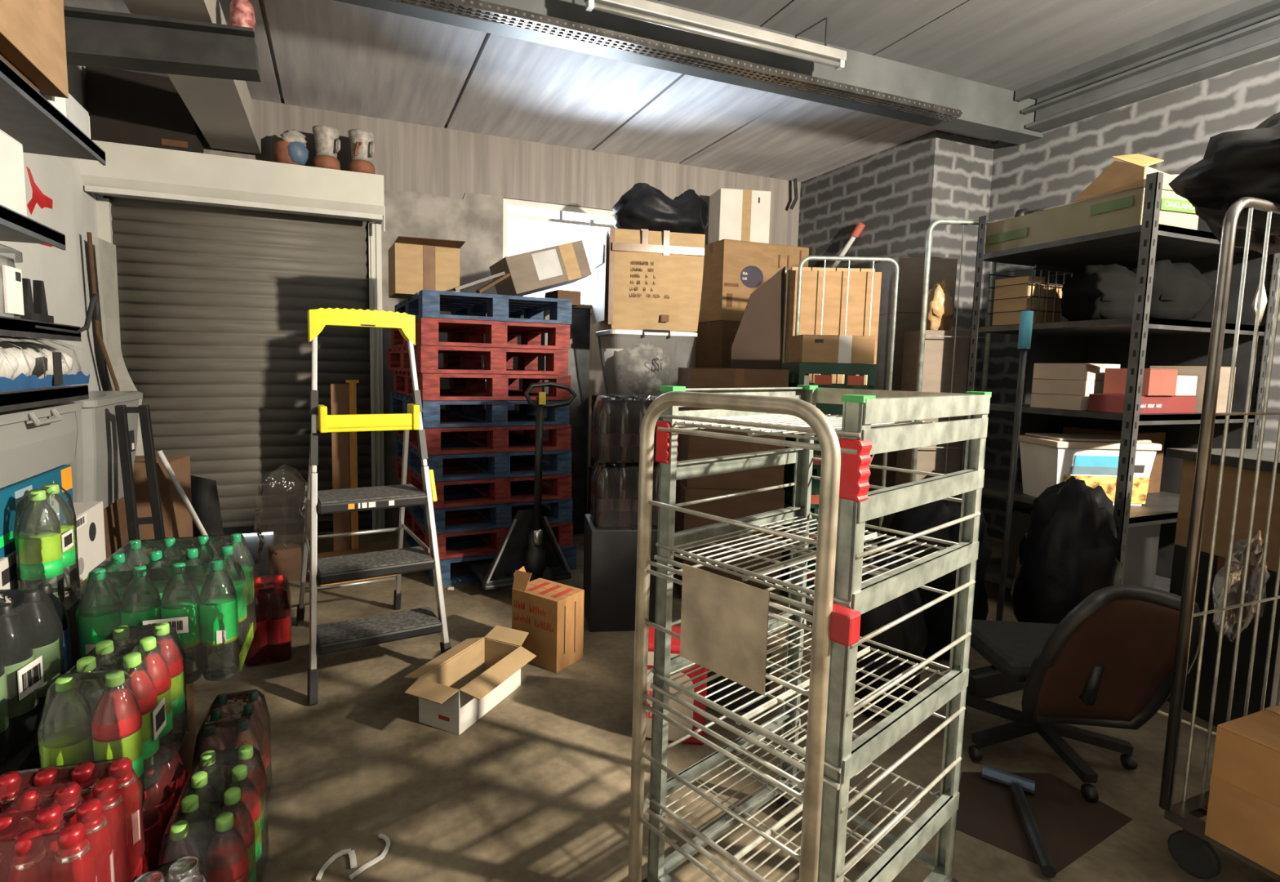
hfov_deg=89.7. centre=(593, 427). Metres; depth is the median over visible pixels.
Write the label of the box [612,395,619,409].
bottle
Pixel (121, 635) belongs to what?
bottle
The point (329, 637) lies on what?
step ladder
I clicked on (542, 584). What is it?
print
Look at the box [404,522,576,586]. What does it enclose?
pallet
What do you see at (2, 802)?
bottle
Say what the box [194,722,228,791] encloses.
bottle
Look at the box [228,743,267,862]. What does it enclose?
bottle
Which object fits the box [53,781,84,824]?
bottle
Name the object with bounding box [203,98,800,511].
wall
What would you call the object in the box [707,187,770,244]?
carton
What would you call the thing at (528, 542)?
truck
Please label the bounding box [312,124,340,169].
ceramic pot
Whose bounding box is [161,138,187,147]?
print
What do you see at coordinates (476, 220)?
wall panel
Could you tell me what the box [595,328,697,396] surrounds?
tub
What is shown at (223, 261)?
door
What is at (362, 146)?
ceramic pot
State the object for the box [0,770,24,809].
bottle
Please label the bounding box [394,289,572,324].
pallet
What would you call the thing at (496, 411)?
pallet
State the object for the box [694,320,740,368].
carton
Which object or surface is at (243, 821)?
bottle
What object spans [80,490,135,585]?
carton
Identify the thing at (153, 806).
bottle
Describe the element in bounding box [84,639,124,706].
bottle
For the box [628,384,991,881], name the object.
trolley
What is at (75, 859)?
bottle
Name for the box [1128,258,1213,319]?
bag
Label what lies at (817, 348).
carton
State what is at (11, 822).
bottle
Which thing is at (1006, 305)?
carton
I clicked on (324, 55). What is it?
ceiling
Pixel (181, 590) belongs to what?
bottle
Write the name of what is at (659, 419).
bottle
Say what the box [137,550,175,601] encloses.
bottle
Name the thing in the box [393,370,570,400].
pallet
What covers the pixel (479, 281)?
broken slat
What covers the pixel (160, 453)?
broom
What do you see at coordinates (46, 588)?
drink bottle
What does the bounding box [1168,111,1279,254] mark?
bag
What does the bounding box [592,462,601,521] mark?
bottle
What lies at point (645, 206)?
bag
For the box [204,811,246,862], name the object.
bottle
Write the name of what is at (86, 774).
bottle
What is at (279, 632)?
bottle
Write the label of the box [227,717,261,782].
bottle
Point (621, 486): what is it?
bottle
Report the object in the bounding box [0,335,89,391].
pack
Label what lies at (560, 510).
pallet
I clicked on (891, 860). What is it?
wire shelf
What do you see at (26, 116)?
shelving
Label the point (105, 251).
strip
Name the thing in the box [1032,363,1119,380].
carton
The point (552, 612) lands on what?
carton
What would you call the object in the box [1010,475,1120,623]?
bag
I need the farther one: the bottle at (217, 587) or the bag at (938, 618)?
the bag at (938, 618)
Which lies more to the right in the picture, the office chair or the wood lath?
the office chair
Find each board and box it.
[0,152,83,374]
[190,475,228,565]
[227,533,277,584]
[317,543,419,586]
[1165,448,1279,472]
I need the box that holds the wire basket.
[985,267,1073,326]
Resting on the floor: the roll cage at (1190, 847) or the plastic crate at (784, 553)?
the roll cage at (1190, 847)
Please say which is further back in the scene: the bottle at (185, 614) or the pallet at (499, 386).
the pallet at (499, 386)
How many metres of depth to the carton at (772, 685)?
2.67 m
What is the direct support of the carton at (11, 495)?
on the carton at (91, 537)
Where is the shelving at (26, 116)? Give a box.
[0,57,106,412]
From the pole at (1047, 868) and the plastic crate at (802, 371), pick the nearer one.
the pole at (1047, 868)
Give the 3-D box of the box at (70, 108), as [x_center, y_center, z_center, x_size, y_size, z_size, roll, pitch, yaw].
[-1.944,-1.075,2.150,0.342,0.135,0.350,-1,6,-22]
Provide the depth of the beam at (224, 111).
3.73 m
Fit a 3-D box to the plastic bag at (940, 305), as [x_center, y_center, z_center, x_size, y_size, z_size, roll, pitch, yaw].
[2.258,-0.797,4.178,0.229,0.332,0.160,-1,6,-22]
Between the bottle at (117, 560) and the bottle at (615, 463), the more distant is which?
the bottle at (615, 463)
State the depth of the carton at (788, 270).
4.41 m
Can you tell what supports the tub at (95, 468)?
on the carton at (116, 531)
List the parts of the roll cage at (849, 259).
frame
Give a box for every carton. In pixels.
[0,0,68,98]
[0,53,39,93]
[0,129,26,216]
[0,464,73,558]
[0,501,106,607]
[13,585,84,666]
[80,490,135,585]
[84,66,203,153]
[125,856,142,881]
[133,454,193,567]
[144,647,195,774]
[267,542,301,582]
[388,235,465,298]
[404,625,536,734]
[488,240,591,296]
[511,565,584,672]
[544,289,581,306]
[582,513,657,631]
[590,394,648,471]
[591,227,705,331]
[673,480,784,600]
[676,367,788,489]
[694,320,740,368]
[697,239,808,322]
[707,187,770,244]
[767,626,811,695]
[779,276,786,369]
[782,269,790,362]
[785,270,881,491]
[788,334,875,364]
[790,266,875,271]
[866,450,897,542]
[873,255,957,315]
[874,312,953,427]
[894,477,958,497]
[895,440,962,482]
[901,329,970,424]
[984,153,1198,253]
[991,275,1044,324]
[1006,506,1160,587]
[1030,392,1088,410]
[1031,378,1103,395]
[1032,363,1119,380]
[1041,283,1062,323]
[1062,426,1165,493]
[1088,393,1196,413]
[1102,368,1177,395]
[1149,365,1235,413]
[1166,544,1279,726]
[1174,458,1279,572]
[1175,375,1197,395]
[1204,704,1279,875]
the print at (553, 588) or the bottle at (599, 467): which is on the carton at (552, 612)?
the print at (553, 588)
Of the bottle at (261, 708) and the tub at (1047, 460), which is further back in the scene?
the tub at (1047, 460)
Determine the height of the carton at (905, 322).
0.890 m
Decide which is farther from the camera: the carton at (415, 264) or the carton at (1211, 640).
the carton at (415, 264)
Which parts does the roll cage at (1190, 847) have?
frame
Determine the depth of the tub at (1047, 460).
3.38 m
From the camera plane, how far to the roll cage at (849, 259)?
4.23 m
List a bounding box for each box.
[41,93,90,138]
[645,625,707,744]
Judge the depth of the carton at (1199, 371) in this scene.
3.32 m
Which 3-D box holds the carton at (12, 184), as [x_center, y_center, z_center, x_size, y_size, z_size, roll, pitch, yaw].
[-1.727,-0.673,1.536,0.400,0.220,0.520,-1,6,-22]
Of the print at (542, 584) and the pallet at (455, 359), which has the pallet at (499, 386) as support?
the pallet at (455, 359)
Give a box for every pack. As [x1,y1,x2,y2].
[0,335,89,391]
[0,587,64,764]
[0,756,145,881]
[13,482,79,604]
[36,622,188,805]
[75,533,256,684]
[133,855,207,881]
[140,746,188,873]
[156,743,269,881]
[191,688,271,803]
[244,573,292,665]
[590,394,660,462]
[590,459,659,527]
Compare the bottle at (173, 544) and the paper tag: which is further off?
the bottle at (173, 544)
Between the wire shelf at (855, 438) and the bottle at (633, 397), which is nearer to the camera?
the wire shelf at (855, 438)
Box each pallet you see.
[386,345,568,374]
[390,391,569,427]
[391,317,570,350]
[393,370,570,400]
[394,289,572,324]
[395,412,571,454]
[395,433,571,481]
[395,455,572,508]
[397,478,572,534]
[404,504,573,559]
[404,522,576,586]
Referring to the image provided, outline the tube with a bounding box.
[982,764,1035,793]
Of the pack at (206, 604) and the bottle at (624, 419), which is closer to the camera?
the pack at (206, 604)
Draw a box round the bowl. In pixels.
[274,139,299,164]
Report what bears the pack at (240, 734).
on the floor
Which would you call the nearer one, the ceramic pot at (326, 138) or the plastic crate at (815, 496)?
the plastic crate at (815, 496)
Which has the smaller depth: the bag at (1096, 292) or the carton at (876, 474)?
the bag at (1096, 292)
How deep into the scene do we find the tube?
2.10 m
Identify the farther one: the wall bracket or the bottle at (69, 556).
the wall bracket
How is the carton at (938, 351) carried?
on the carton at (928, 460)
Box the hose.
[35,293,98,333]
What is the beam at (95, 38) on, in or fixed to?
attached to the wall at (84, 202)
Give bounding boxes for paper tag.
[1251,283,1266,323]
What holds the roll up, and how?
in the carton at (1122, 209)
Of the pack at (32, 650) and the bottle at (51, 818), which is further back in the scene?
the pack at (32, 650)
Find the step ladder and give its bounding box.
[296,307,451,704]
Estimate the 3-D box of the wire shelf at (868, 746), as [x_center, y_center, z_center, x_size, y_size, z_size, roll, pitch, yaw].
[0.526,0.616,1.562,0.607,0.041,0.484,-3,7,-40]
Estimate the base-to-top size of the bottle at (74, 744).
0.325 m
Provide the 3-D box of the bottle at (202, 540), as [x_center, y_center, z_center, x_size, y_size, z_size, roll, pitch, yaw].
[-1.260,0.517,2.085,0.095,0.335,0.098,-1,6,-22]
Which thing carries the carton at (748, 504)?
on the floor
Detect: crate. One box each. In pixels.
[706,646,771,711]
[780,553,864,599]
[781,362,875,404]
[782,477,868,523]
[782,522,866,561]
[783,439,871,483]
[785,403,871,443]
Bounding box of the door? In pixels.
[80,139,385,535]
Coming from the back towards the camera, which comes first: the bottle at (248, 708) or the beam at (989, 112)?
the beam at (989, 112)
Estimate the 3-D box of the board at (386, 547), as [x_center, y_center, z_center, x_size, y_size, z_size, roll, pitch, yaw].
[-1.502,0.889,4.215,0.600,0.075,0.460,-2,6,-31]
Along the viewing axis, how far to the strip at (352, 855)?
1.74 m
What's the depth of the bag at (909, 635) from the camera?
2.42 m
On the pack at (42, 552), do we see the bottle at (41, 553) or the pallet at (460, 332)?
the bottle at (41, 553)
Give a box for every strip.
[93,237,144,455]
[315,832,391,879]
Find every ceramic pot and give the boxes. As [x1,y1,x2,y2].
[274,128,308,165]
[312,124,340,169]
[347,128,374,173]
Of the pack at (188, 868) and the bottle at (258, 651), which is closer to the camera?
the pack at (188, 868)
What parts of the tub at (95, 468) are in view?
lid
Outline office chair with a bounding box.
[964,584,1202,801]
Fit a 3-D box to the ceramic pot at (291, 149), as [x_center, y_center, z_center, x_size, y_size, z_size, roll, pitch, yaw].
[-2.180,-2.013,4.644,0.240,0.260,0.189,1,5,1]
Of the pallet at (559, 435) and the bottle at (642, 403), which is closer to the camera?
the bottle at (642, 403)
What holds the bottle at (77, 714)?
on the pack at (105, 706)
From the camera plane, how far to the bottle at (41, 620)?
1.59 m
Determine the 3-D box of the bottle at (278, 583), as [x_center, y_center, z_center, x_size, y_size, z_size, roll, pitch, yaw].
[-1.461,0.877,2.993,0.093,0.330,0.092,-1,6,-22]
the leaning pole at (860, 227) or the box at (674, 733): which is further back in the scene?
the leaning pole at (860, 227)
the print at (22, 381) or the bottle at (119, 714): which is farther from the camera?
the print at (22, 381)
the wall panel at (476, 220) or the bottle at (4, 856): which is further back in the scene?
the wall panel at (476, 220)
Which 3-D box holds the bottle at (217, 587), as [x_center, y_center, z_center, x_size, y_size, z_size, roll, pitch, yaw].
[-1.122,0.530,1.978,0.096,0.335,0.094,-1,6,-22]
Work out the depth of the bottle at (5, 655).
1.44 m
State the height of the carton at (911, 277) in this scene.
0.400 m
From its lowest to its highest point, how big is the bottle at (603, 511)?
0.330 m
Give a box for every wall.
[55,65,106,391]
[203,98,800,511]
[797,55,1279,539]
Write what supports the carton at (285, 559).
on the floor
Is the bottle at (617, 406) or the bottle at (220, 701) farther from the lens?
the bottle at (617, 406)
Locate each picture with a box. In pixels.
[49,480,59,524]
[1063,475,1149,503]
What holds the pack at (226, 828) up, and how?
on the floor
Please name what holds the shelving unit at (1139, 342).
on the floor
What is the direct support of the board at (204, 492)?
on the floor
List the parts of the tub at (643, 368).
lid, clip handle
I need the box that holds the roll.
[1014,202,1074,217]
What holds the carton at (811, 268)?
in the roll cage at (849, 259)
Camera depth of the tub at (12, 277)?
1.82 m
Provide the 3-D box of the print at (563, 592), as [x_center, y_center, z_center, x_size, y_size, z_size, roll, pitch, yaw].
[-0.139,0.750,2.912,0.030,0.001,0.140,5,7,35]
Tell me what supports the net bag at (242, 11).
on the beam at (95, 38)
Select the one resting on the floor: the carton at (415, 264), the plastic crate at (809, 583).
the plastic crate at (809, 583)
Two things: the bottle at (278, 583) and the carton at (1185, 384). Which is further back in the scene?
the carton at (1185, 384)
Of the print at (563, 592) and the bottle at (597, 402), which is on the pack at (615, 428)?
the bottle at (597, 402)
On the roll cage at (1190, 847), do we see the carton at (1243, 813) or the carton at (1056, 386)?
the carton at (1243, 813)
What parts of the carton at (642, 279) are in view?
white panel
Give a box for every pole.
[831,222,865,267]
[1008,782,1056,877]
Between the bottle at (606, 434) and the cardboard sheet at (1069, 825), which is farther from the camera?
the bottle at (606, 434)
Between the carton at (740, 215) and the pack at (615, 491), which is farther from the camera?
the carton at (740, 215)
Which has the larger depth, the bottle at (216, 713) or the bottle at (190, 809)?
the bottle at (216, 713)
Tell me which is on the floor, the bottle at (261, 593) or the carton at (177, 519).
the carton at (177, 519)
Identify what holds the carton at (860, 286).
in the roll cage at (849, 259)
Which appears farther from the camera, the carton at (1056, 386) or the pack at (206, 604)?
the carton at (1056, 386)
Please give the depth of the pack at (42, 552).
1.81 m
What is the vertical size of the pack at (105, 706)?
0.329 m
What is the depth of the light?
3.56 m
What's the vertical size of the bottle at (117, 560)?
0.335 m
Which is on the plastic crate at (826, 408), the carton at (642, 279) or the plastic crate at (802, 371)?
the plastic crate at (802, 371)
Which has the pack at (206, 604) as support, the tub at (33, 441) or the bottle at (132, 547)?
the bottle at (132, 547)
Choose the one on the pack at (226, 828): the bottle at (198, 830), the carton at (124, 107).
the bottle at (198, 830)
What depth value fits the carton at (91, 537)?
2.29 m
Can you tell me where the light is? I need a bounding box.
[583,0,846,70]
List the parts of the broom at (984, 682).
handle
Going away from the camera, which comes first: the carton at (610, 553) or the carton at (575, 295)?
the carton at (610, 553)
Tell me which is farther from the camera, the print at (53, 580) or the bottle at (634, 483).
the bottle at (634, 483)
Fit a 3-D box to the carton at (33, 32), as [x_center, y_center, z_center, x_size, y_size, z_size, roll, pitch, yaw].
[-1.737,-1.204,1.456,0.550,0.421,1.022,-1,6,-22]
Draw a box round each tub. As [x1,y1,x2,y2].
[0,244,24,318]
[0,400,82,488]
[64,391,142,508]
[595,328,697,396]
[1018,432,1161,505]
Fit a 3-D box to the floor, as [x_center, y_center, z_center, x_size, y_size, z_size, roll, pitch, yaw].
[1.054,1.216,2.219,6.550,0.100,8.300,-1,6,-22]
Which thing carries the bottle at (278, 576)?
on the pack at (273, 635)
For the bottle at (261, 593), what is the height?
0.330 m
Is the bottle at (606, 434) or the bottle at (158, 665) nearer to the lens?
the bottle at (158, 665)
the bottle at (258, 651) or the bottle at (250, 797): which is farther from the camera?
the bottle at (258, 651)
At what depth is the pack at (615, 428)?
3.26 m
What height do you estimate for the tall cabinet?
1.825 m
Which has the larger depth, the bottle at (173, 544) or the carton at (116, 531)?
the carton at (116, 531)
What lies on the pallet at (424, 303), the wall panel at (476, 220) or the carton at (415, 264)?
the carton at (415, 264)
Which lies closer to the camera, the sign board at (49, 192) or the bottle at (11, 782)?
the bottle at (11, 782)
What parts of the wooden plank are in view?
panel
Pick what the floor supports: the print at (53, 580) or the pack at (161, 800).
the pack at (161, 800)
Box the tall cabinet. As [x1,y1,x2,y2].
[537,304,591,533]
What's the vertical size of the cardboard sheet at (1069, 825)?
0.006 m
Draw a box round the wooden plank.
[330,379,359,551]
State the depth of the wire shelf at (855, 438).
1.30 m
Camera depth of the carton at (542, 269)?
4.36 m
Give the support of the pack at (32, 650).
on the pack
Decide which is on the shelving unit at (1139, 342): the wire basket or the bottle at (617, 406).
the wire basket
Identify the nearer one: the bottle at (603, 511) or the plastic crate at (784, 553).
the bottle at (603, 511)
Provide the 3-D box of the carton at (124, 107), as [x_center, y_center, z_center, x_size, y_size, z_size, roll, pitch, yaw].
[-3.014,-2.104,4.347,0.600,0.460,0.261,-1,6,-22]
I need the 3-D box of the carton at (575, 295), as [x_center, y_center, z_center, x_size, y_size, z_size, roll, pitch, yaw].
[-0.220,-0.918,4.596,0.180,0.100,0.240,-2,6,-27]
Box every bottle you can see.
[0,602,38,746]
[0,650,10,764]
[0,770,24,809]
[0,795,4,813]
[0,808,26,870]
[0,852,8,881]
[7,827,53,881]
[13,786,44,829]
[15,589,61,724]
[17,489,64,603]
[32,484,76,597]
[33,765,61,805]
[34,803,66,863]
[36,582,71,673]
[42,674,93,767]
[51,821,97,881]
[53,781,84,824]
[64,655,106,728]
[71,760,99,800]
[75,797,115,881]
[78,567,123,659]
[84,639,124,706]
[93,669,145,805]
[93,776,129,881]
[99,552,137,604]
[102,624,139,679]
[108,756,142,864]
[117,538,150,586]
[120,564,160,655]
[123,651,159,791]
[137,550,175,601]
[138,635,173,771]
[140,835,150,873]
[142,790,163,870]
[145,769,175,834]
[153,622,186,749]
[154,537,184,584]
[159,748,186,804]
[160,561,203,684]
[160,819,204,877]
[174,547,213,662]
[175,793,213,860]
[187,770,221,839]
[190,534,220,581]
[191,749,228,813]
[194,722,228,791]
[199,559,239,680]
[202,707,233,751]
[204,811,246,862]
[208,693,237,751]
[210,545,247,657]
[213,786,256,881]
[220,533,254,637]
[221,764,262,881]
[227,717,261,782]
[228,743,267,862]
[235,702,266,768]
[240,689,270,789]
[245,589,268,665]
[253,576,269,607]
[253,582,268,636]
[267,586,291,662]
[268,580,291,646]
[269,573,290,601]
[591,395,600,457]
[591,462,599,516]
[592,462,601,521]
[594,395,605,459]
[594,462,613,527]
[596,396,615,462]
[609,460,617,475]
[611,462,619,482]
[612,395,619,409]
[612,462,631,527]
[613,395,624,415]
[614,397,633,462]
[629,395,637,409]
[629,462,638,481]
[630,462,639,527]
[631,396,641,415]
[632,397,648,462]
[651,462,659,527]
[653,416,660,462]
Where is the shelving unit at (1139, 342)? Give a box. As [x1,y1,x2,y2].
[958,171,1279,591]
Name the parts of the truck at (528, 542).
frame plate, plate, loop handle, frame plate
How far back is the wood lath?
4.07 m
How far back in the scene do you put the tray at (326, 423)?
2.74 m
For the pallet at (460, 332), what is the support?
on the pallet at (455, 359)
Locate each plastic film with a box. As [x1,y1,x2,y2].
[253,471,308,572]
[1212,529,1270,641]
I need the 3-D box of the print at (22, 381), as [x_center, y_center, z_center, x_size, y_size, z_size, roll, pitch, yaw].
[-1.627,-0.140,1.890,0.006,0.047,0.800,-1,6,-22]
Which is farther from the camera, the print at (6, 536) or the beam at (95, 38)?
the beam at (95, 38)
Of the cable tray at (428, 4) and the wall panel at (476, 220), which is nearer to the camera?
the cable tray at (428, 4)
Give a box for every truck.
[114,404,168,569]
[464,381,577,590]
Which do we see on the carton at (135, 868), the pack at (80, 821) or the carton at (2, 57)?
the pack at (80, 821)
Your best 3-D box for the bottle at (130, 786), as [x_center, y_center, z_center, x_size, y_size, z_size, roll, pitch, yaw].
[-1.008,0.820,1.377,0.062,0.225,0.062,-1,6,-22]
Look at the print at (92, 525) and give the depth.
2.36 m
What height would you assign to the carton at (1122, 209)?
0.405 m
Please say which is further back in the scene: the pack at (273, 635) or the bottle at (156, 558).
the pack at (273, 635)
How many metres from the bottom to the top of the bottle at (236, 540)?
0.335 m
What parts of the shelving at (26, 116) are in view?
shelf, shelf, shelf, shelf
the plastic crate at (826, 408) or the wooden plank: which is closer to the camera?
the plastic crate at (826, 408)
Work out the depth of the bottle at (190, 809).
1.52 m
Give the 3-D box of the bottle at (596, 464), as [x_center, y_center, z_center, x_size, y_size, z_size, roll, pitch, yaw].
[0.035,0.326,3.491,0.093,0.330,0.093,-1,6,-22]
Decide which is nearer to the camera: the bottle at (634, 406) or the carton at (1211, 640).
the carton at (1211, 640)
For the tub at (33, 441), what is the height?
0.211 m
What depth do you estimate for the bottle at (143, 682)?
1.52 m
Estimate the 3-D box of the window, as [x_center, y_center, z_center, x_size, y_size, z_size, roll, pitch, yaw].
[-0.224,-1.498,5.723,1.260,0.930,0.160,-1,6,-22]
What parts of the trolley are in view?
corner post, gate rod, gate rod, gate rod, gate rod, name plate, guard rod, gate rod, guard rod, gate rod, gate rod, rail, guard rod, rail, gate rod, guard rod, guard rod, rail, rail, rail, corner post, frame, corner post, guard rod, guard rod, guard rod, guard rod, guard rod, guard rod, rail, guard rod, guard rod, rail, rail, guard rod, guard rod, rail, guard rod, rail, rail, corner post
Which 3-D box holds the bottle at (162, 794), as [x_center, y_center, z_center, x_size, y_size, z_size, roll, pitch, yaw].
[-1.112,1.016,1.629,0.089,0.325,0.089,-1,6,-22]
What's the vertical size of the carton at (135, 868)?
0.270 m
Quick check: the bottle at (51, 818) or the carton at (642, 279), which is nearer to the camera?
the bottle at (51, 818)
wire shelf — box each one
[646,722,939,881]
[649,619,945,789]
[653,515,947,611]
[657,413,933,454]
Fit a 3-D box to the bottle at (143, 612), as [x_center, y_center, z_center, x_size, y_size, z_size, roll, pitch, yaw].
[-1.245,0.547,1.772,0.095,0.335,0.098,-1,6,-22]
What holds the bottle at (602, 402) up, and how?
on the pack at (615, 428)
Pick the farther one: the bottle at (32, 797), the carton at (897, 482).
the carton at (897, 482)
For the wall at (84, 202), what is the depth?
4.12 m
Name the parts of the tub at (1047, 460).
lid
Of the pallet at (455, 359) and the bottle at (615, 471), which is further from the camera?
the pallet at (455, 359)
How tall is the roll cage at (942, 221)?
2.301 m
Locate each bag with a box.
[229,0,256,35]
[612,182,708,234]
[854,547,927,719]
[875,470,991,660]
[925,279,955,330]
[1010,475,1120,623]
[1060,263,1136,321]
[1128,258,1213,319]
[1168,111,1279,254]
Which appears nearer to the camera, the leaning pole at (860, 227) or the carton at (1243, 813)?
the carton at (1243, 813)
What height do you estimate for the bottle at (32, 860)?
0.225 m
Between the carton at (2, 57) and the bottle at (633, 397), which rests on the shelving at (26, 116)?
the carton at (2, 57)
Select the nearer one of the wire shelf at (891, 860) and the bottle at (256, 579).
the wire shelf at (891, 860)
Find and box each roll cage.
[773,255,899,563]
[910,218,996,481]
[1158,196,1279,880]
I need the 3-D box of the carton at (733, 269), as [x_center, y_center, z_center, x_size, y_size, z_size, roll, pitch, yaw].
[1.509,-1.343,6.080,0.932,0.711,0.423,-1,6,-22]
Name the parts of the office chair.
leg, leg, seat, leg, leg, backrest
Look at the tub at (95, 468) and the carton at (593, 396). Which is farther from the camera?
the carton at (593, 396)
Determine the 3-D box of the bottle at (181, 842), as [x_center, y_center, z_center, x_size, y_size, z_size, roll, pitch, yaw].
[-0.917,1.038,1.433,0.088,0.325,0.089,-1,6,-22]
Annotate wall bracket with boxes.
[789,178,798,209]
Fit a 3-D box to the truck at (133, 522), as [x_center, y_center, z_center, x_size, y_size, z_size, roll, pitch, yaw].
[-2.025,0.459,2.964,0.263,1.147,0.345,-1,6,-22]
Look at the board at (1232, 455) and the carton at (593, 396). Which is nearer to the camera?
the board at (1232, 455)
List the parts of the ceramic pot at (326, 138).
ear handle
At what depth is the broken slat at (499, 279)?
4.00 m
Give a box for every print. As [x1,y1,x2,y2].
[0,370,89,391]
[0,530,13,547]
[13,570,66,607]
[78,556,84,574]
[88,521,96,541]
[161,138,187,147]
[527,581,550,591]
[538,584,561,594]
[550,587,573,597]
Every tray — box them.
[316,403,419,432]
[389,0,962,121]
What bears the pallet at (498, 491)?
on the pallet at (560, 510)
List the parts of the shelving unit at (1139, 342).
shelf, shelf, shelf, shelf, shelf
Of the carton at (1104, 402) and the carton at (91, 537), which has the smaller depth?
the carton at (91, 537)
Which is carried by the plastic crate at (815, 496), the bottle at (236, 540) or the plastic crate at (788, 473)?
the plastic crate at (788, 473)
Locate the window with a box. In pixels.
[502,198,615,313]
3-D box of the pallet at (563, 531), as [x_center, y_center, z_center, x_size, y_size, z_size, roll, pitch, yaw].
[-0.812,0.659,4.612,0.940,0.158,1.200,-1,6,-25]
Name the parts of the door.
guide rail, rail, guide rail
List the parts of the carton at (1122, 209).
panel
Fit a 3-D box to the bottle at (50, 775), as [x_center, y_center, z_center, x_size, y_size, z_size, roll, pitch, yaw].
[-1.136,0.821,1.341,0.062,0.225,0.062,-1,6,-22]
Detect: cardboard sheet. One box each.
[730,266,785,369]
[955,771,1132,872]
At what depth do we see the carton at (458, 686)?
2.52 m
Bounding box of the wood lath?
[86,231,119,391]
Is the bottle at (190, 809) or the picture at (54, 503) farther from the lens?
the picture at (54, 503)
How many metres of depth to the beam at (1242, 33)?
4.05 m
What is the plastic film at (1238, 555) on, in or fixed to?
attached to the roll cage at (1190, 847)
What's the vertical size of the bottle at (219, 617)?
0.335 m
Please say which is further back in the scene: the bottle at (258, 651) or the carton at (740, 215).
the carton at (740, 215)
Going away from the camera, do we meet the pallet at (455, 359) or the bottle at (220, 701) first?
the bottle at (220, 701)
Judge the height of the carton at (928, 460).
0.380 m
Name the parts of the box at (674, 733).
white panel, white panel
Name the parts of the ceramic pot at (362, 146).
ear handle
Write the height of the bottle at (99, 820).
0.225 m
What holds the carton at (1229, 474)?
on the carton at (1211, 640)
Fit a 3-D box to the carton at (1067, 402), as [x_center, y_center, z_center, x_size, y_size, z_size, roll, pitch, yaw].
[2.600,-0.141,3.482,0.270,0.078,0.270,-1,6,-18]
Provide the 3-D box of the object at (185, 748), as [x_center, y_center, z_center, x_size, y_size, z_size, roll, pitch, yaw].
[-1.370,0.919,1.972,0.200,0.445,0.340,-1,6,-24]
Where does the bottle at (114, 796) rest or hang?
on the pack at (80, 821)
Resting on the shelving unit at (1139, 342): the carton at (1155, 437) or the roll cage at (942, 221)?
the carton at (1155, 437)
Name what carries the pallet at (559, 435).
on the pallet at (498, 465)
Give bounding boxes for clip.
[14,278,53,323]
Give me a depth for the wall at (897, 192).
5.17 m
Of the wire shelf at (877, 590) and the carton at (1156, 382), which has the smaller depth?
the wire shelf at (877, 590)
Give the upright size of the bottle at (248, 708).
0.320 m
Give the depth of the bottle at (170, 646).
1.70 m
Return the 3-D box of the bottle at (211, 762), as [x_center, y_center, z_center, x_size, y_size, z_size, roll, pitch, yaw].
[-1.009,1.012,1.691,0.089,0.325,0.088,-1,6,-22]
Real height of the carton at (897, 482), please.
0.450 m
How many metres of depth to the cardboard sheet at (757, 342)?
4.37 m
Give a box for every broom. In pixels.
[156,449,220,559]
[966,311,1033,698]
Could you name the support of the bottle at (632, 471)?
on the pack at (615, 491)
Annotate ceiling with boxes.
[62,0,1239,182]
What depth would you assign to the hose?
2.20 m
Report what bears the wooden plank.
on the floor
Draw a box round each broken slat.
[453,271,505,291]
[475,272,510,293]
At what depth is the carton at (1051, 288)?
3.71 m
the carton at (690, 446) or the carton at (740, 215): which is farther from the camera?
the carton at (740, 215)
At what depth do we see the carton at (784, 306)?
4.47 m
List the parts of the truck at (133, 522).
rail, rail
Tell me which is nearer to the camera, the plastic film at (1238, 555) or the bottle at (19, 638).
the bottle at (19, 638)
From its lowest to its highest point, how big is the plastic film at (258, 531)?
0.700 m
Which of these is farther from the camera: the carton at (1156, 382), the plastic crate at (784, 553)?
the plastic crate at (784, 553)
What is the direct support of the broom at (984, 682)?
on the floor
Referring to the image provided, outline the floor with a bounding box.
[191,511,1279,881]
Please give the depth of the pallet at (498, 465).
4.16 m
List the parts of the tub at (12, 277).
lid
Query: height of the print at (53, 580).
0.110 m
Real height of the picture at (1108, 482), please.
0.143 m
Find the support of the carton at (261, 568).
on the floor
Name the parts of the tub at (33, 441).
lid, handle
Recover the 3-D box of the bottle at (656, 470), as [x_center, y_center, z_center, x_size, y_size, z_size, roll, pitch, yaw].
[0.333,0.346,3.339,0.093,0.330,0.093,-1,6,-22]
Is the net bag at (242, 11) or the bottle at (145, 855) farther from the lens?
the net bag at (242, 11)

